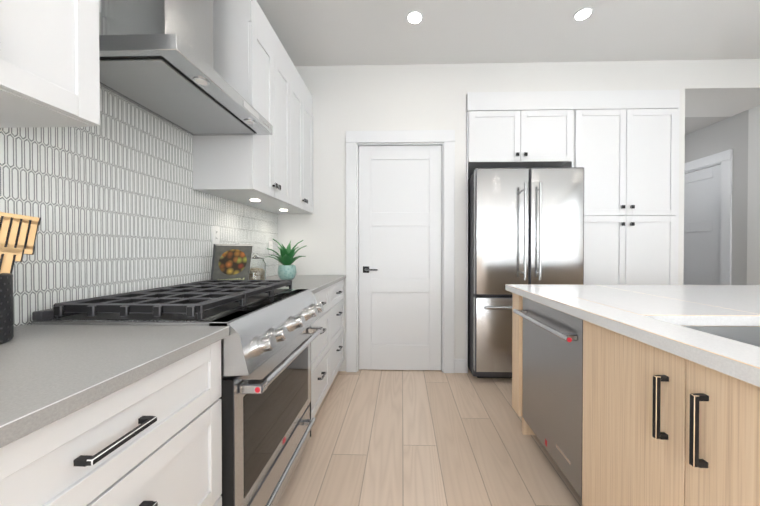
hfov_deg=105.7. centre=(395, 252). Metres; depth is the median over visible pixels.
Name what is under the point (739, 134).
wall
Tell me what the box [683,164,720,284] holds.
hall door
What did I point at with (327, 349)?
base cabinet
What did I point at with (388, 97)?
wall
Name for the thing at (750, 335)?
sink basin
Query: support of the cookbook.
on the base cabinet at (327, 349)
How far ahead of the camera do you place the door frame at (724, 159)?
3.24 m
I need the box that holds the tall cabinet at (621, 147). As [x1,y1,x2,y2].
[466,90,679,372]
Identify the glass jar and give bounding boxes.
[249,253,265,279]
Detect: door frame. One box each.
[346,130,454,372]
[684,149,732,284]
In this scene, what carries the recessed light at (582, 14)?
in the ceiling
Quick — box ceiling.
[256,0,759,65]
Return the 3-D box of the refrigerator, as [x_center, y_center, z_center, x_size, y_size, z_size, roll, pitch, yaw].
[1.161,0.197,2.839,0.922,1.862,0.886,0,1,1]
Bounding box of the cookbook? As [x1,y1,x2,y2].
[210,244,252,279]
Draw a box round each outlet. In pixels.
[212,226,219,243]
[269,241,272,253]
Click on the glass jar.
(257, 268)
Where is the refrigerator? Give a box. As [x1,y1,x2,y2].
[468,167,583,377]
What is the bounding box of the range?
[31,280,323,505]
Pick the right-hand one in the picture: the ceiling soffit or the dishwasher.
the ceiling soffit
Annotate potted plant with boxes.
[267,239,305,279]
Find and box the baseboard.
[454,359,465,372]
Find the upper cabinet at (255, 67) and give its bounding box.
[193,0,312,213]
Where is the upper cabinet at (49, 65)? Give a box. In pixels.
[0,0,99,127]
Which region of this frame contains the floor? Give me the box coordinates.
[277,368,581,505]
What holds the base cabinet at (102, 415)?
on the floor
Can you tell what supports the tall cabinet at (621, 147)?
on the floor
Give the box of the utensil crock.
[0,212,40,343]
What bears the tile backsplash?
attached to the wall
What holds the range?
on the floor
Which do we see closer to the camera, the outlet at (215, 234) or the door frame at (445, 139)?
the outlet at (215, 234)
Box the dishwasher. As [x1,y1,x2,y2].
[513,297,582,498]
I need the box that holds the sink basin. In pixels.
[684,326,759,346]
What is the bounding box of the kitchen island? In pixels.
[505,284,759,505]
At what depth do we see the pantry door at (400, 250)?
2.75 m
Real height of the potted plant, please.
0.328 m
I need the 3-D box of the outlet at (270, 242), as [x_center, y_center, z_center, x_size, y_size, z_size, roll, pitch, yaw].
[-1.120,-0.050,2.587,0.008,0.116,0.072,0,1,1]
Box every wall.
[278,59,759,370]
[685,105,759,284]
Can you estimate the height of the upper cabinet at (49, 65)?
1.110 m
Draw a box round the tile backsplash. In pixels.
[0,0,277,326]
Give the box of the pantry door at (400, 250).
[359,145,441,369]
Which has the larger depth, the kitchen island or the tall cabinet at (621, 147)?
the tall cabinet at (621, 147)
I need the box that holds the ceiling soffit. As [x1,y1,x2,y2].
[685,94,759,134]
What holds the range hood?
attached to the wall
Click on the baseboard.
(459, 365)
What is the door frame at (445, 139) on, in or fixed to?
attached to the wall at (388, 97)
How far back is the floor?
1.67 m
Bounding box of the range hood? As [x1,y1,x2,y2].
[99,0,272,135]
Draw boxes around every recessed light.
[407,10,422,23]
[573,7,592,20]
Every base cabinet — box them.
[0,329,227,505]
[266,275,345,418]
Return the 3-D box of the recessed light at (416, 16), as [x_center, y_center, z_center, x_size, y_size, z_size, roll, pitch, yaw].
[0.147,-1.761,2.150,0.123,0.009,0.123,0,1,-23]
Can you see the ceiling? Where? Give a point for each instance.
(340, 32)
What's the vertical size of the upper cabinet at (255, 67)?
1.116 m
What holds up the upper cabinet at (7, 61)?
attached to the wall
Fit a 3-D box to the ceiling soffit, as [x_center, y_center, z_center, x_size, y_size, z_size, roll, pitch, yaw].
[3.217,-1.649,3.595,1.055,0.260,1.700,0,1,1]
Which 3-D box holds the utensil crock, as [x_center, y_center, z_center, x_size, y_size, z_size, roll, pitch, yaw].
[-1.062,0.057,0.689,0.188,0.339,0.314,0,1,1]

